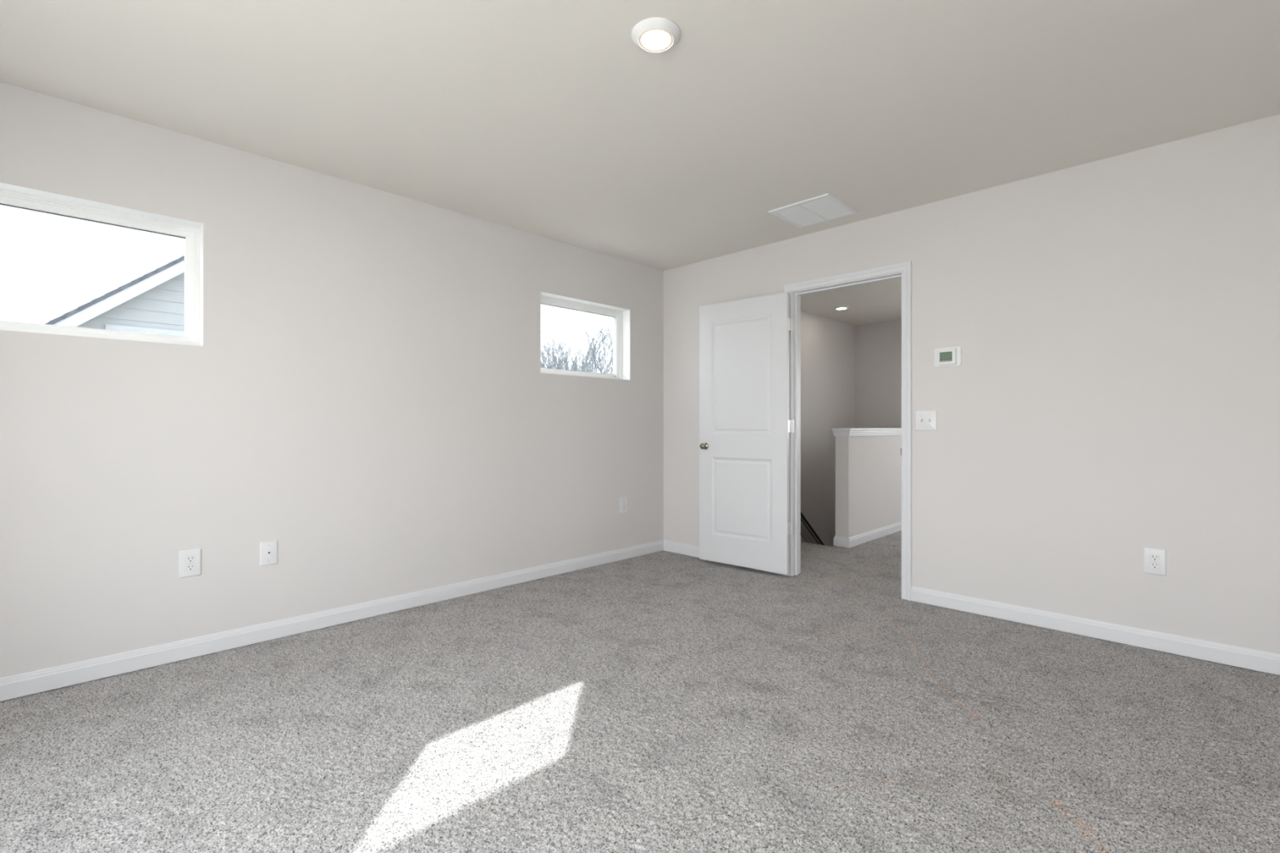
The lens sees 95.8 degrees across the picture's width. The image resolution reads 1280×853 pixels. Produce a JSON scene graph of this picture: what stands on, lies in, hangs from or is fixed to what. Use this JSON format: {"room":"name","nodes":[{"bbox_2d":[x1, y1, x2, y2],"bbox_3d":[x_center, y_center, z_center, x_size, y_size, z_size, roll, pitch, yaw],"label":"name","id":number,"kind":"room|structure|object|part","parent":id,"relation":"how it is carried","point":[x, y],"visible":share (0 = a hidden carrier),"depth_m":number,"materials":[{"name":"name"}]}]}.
{"room":"empty bedroom","nodes":[
{"label":"empty bedroom","id":0,"kind":"room"},
{"bbox_2d":[0,81,855,692],"bbox_3d":[-0.095,1.335,4.856,0.150,5.390,8.700,0,0,45],"label":"wall","id":1,"kind":"structure","parent":0,"point":[366,394],"depth_m":3.04,"materials":[{"name":"white paint"}]},
{"bbox_2d":[0,182,203,346],"bbox_3d":[-2.437,-0.672,2.472,0.150,0.582,0.899,0,0,45],"label":"window","id":2,"kind":"structure","parent":1,"relation":"in","point":[11,195],"depth_m":2.62,"materials":[{"name":"white plastic"}]},
{"bbox_2d":[178,548,201,577],"bbox_3d":[-2.100,0.639,2.701,0.009,0.127,0.083,0,0,45],"label":"electrical outlet","id":3,"kind":"object","parent":1,"relation":"attached to","point":[190,560],"visible":1,"depth_m":2.70,"materials":[{"name":"white plastic"}]},
{"bbox_2d":[186,564,195,570],"bbox_3d":[-2.099,0.658,2.699,0.003,0.028,0.034,0,0,44],"label":"receptacle","id":4,"kind":"object","parent":3,"relation":"attached to","point":[188,566],"depth_m":2.70,"materials":[{"name":"white plastic"}]},
{"bbox_2d":[186,555,195,562],"bbox_3d":[-2.099,0.620,2.699,0.003,0.028,0.034,0,0,44],"label":"receptacle","id":5,"kind":"object","parent":3,"relation":"attached to","point":[188,558],"depth_m":2.70,"materials":[{"name":"white plastic"}]},
{"bbox_2d":[259,540,277,566],"bbox_3d":[-1.879,0.642,2.927,0.008,0.120,0.078,0,0,45],"label":"phone jack","id":6,"kind":"object","parent":1,"relation":"attached to","point":[268,549],"visible":1,"depth_m":2.92,"materials":[{"name":"white plastic"}]},
{"bbox_2d":[0,539,663,701],"bbox_3d":[-1.386,1.036,3.425,0.013,0.088,4.550,0,0,45],"label":"baseboard","id":7,"kind":"structure","parent":1,"relation":"attached to","point":[13,686],"depth_m":2.92,"materials":[{"name":"white paint"}]},
{"bbox_2d":[540,291,630,380],"bbox_3d":[-0.449,-0.672,4.495,0.150,0.582,0.896,0,0,45],"label":"window","id":8,"kind":"structure","parent":1,"relation":"in","point":[621,317],"depth_m":4.74,"materials":[{"name":"white plastic"}]},
{"bbox_2d":[619,497,627,513],"bbox_3d":[-0.130,0.639,4.706,0.009,0.127,0.083,0,0,45],"label":"electrical outlet","id":9,"kind":"object","parent":1,"relation":"attached to","point":[623,500],"visible":1,"depth_m":4.70,"materials":[{"name":"white plastic"}]},
{"bbox_2d":[800,511,825,545],"bbox_3d":[1.911,1.165,6.768,0.030,2.161,2.360,0,0,45],"label":"trim","id":10,"kind":"structure","parent":1,"relation":"attached to","point":[808,533],"depth_m":6.85,"materials":[{"name":"grey wood"}]},
{"bbox_2d":[0,530,1279,852],"bbox_3d":[1.742,1.230,3.051,5.040,0.300,8.440,0,0,45],"label":"floor","id":11,"kind":"structure","parent":0,"point":[663,701],"depth_m":2.02,"materials":[{"name":"grey carpet"}]},
{"bbox_2d":[0,0,1279,325],"bbox_3d":[1.742,-1.435,3.051,5.300,0.150,8.700,0,0,45],"label":"ceiling","id":12,"kind":"structure","parent":0,"point":[547,118],"depth_m":2.36,"materials":[{"name":"white paint"}]},
{"bbox_2d":[631,17,679,52],"bbox_3d":[0.055,-1.349,2.005,0.169,0.022,0.169,0,0,45],"label":"recessed light","id":13,"kind":"object","parent":12,"relation":"in","point":[654,34],"visible":1,"depth_m":1.98,"materials":[{"name":"white plastic"}]},
{"bbox_2d":[768,193,858,227],"bbox_3d":[1.097,-1.355,3.657,0.406,0.011,0.412,0,0,45],"label":"ceiling vent","id":14,"kind":"object","parent":12,"relation":"in","point":[824,207],"visible":1,"depth_m":3.63,"materials":[{"name":"white metal"}]},
{"bbox_2d":[833,305,848,310],"bbox_3d":[2.291,-1.349,6.577,0.169,0.022,0.169,0,0,45],"label":"recessed light","id":15,"kind":"object","parent":12,"relation":"in","point":[840,307],"visible":1,"depth_m":6.54,"materials":[{"name":"white plastic"}]},
{"bbox_2d":[831,427,901,547],"bbox_3d":[2.724,0.548,6.123,0.177,1.064,2.641,0,0,45],"label":"wall","id":16,"kind":"structure","parent":0,"point":[868,460],"depth_m":5.42,"materials":[{"name":"white paint"}]},
{"bbox_3d":[2.727,0.063,6.126,0.161,0.054,2.633,0,0,44],"label":"cap moulding","id":17,"kind":"part","parent":16,"relation":"part of","materials":[{"name":"white paint"}]},
{"bbox_3d":[2.729,1.036,6.127,0.151,0.088,2.628,0,0,44],"label":"baseboard","id":18,"kind":"part","parent":16,"relation":"part of","materials":[{"name":"white paint"}]},
{"bbox_2d":[855,320,901,428],"bbox_3d":[4.738,1.335,6.100,5.000,5.390,0.150,0,0,45],"label":"wall","id":19,"kind":"structure","parent":0,"point":[877,345],"depth_m":7.58,"materials":[{"name":"white paint"}]},
{"bbox_2d":[663,114,1279,653],"bbox_3d":[1.689,-0.140,3.675,4.050,2.440,0.115,0,0,45],"label":"wall","id":20,"kind":"structure","parent":0,"point":[1113,394],"depth_m":2.98,"materials":[{"name":"white paint"}]},
{"bbox_2d":[663,540,783,574],"bbox_3d":[0.630,1.036,4.625,1.182,0.088,0.013,0,0,45],"label":"baseboard","id":21,"kind":"structure","parent":20,"relation":"attached to","point":[669,546],"depth_m":4.89,"materials":[{"name":"white paint"}]},
{"bbox_2d":[699,292,792,574],"bbox_3d":[0.775,0.049,4.369,0.770,2.012,0.153,0,0,41],"label":"door","id":22,"kind":"structure","parent":20,"relation":"in","point":[745,425],"depth_m":4.33,"materials":[{"name":"white paint"}]},
{"bbox_3d":[0.496,0.155,4.541,0.045,0.045,0.049,0,0,41],"label":"knob","id":23,"kind":"part","parent":22,"relation":"part of","materials":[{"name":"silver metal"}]},
{"bbox_2d":[783,260,911,600],"bbox_3d":[1.407,0.026,3.940,0.887,2.108,0.134,0,0,45],"label":"door frame","id":24,"kind":"structure","parent":20,"relation":"attached to","point":[905,268],"depth_m":3.81,"materials":[{"name":"white paint"}]},
{"bbox_2d":[915,409,937,431],"bbox_3d":[1.742,-0.037,3.528,0.126,0.126,0.018,0,0,45],"label":"light switch","id":25,"kind":"object","parent":20,"relation":"attached to","point":[926,420],"visible":1,"depth_m":3.53,"materials":[{"name":"white plastic"}]},
{"bbox_2d":[933,346,961,367],"bbox_3d":[1.825,-0.414,3.438,0.148,0.116,0.029,0,0,45],"label":"thermostat","id":26,"kind":"object","parent":20,"relation":"attached to","point":[949,356],"visible":1,"depth_m":3.42,"materials":[{"name":"white plastic"}]},
{"bbox_2d":[911,586,1279,675],"bbox_3d":[2.386,1.036,2.899,1.968,0.088,0.013,0,0,45],"label":"baseboard","id":27,"kind":"structure","parent":20,"relation":"attached to","point":[1233,655],"depth_m":2.91,"materials":[{"name":"white paint"}]},
{"bbox_2d":[1143,546,1166,575],"bbox_3d":[2.492,0.653,2.798,0.083,0.127,0.009,0,0,45],"label":"electrical outlet","id":28,"kind":"object","parent":20,"relation":"attached to","point":[1154,559],"visible":1,"depth_m":2.79,"materials":[{"name":"white plastic"}]},
{"bbox_2d":[1150,562,1159,568],"bbox_3d":[2.490,0.672,2.796,0.034,0.028,0.003,0,0,44],"label":"receptacle","id":29,"kind":"object","parent":28,"relation":"attached to","point":[1153,565],"depth_m":2.80,"materials":[{"name":"white plastic"}]},
{"bbox_2d":[1150,554,1159,560],"bbox_3d":[2.490,0.633,2.796,0.034,0.028,0.003,0,0,44],"label":"receptacle","id":30,"kind":"object","parent":28,"relation":"attached to","point":[1153,557],"depth_m":2.80,"materials":[{"name":"white plastic"}]},
{"label":"outside","id":31,"kind":"structure","parent":0,"visible":0},
{"label":"ground","id":32,"kind":"structure","parent":31,"visible":0},
{"bbox_2d":[44,255,184,336],"bbox_3d":[-9.126,-0.038,13.521,9.220,8.235,11.400,0,0,45],"label":"house","id":33,"kind":"structure","parent":32,"relation":"on","point":[153,302],"depth_m":8.82,"materials":[{"name":"grey"}]},
{"bbox_2d":[540,337,579,369],"bbox_3d":[-10.914,-3.010,66.044,6.418,14.198,6.525,0,0,45],"label":"bare tree","id":34,"kind":"object","parent":32,"relation":"on","point":[544,357],"visible":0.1,"depth_m":65.97,"materials":[{"name":"grey plant"}]},
{"bbox_2d":[540,330,591,371],"bbox_3d":[-8.709,-2.796,58.523,8.030,13.764,4.654,0,0,21],"label":"bare tree","id":35,"kind":"object","parent":32,"relation":"on","point":[540,331],"visible":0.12,"depth_m":58.29,"materials":[{"name":"grey plant"}]},
{"bbox_2d":[540,344,591,370],"bbox_3d":[-8.780,-1.827,53.740,6.998,11.834,7.293,0,0,45],"label":"bare tree","id":36,"kind":"object","parent":32,"relation":"on","point":[572,344],"visible":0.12,"depth_m":53.85,"materials":[{"name":"grey plant"}]},
{"bbox_2d":[540,338,613,372],"bbox_3d":[-3.985,-0.496,33.953,6.001,9.162,3.552,0,0,5],"label":"bare tree","id":37,"kind":"object","parent":32,"relation":"on","point":[554,358],"visible":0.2,"depth_m":33.51,"materials":[{"name":"grey plant"}]},
{"bbox_2d":[540,338,613,373],"bbox_3d":[-4.289,-1.486,46.184,7.966,11.151,4.610,0,0,2],"label":"bare tree","id":38,"kind":"object","parent":32,"relation":"on","point":[556,350],"visible":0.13,"depth_m":46.86,"materials":[{"name":"grey plant"}]},
{"bbox_2d":[550,323,613,373],"bbox_3d":[-2.161,-0.721,30.605,4.500,9.624,6.120,0,0,1],"label":"bare tree","id":39,"kind":"object","parent":32,"relation":"on","point":[611,342],"visible":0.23,"depth_m":30.16,"materials":[{"name":"grey plant"}]},
{"bbox_2d":[550,332,613,372],"bbox_3d":[-3.461,-1.196,39.084,6.469,10.555,4.774,0,0,45],"label":"bare tree","id":40,"kind":"object","parent":32,"relation":"on","point":[561,347],"visible":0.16,"depth_m":38.98,"materials":[{"name":"grey plant"}]},
{"bbox_2d":[568,325,604,373],"bbox_3d":[-6.555,-4.112,72.478,4.861,16.418,8.008,0,0,-7],"label":"bare tree","id":41,"kind":"object","parent":32,"relation":"on","point":[595,338],"visible":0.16,"depth_m":71.12,"materials":[{"name":"grey plant"}]},
{"bbox_2d":[569,325,613,372],"bbox_3d":[-6.593,-5.264,82.276,7.275,18.747,6.867,0,0,-1],"label":"bare tree","id":42,"kind":"object","parent":32,"relation":"on","point":[610,326],"visible":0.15,"depth_m":82.54,"materials":[{"name":"grey plant"}]},
{"bbox_2d":[571,320,613,373],"bbox_3d":[-3.752,-3.243,57.748,8.983,14.666,6.271,0,0,3],"label":"bare tree","id":43,"kind":"object","parent":32,"relation":"on","point":[606,326],"visible":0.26,"depth_m":58.26,"materials":[{"name":"grey plant"}]},
{"bbox_2d":[581,322,612,373],"bbox_3d":[-2.896,-2.450,51.976,5.547,13.083,9.120,0,0,29],"label":"bare tree","id":44,"kind":"object","parent":32,"relation":"on","point":[605,336],"visible":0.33,"depth_m":51.29,"materials":[{"name":"grey plant"}]}
]}

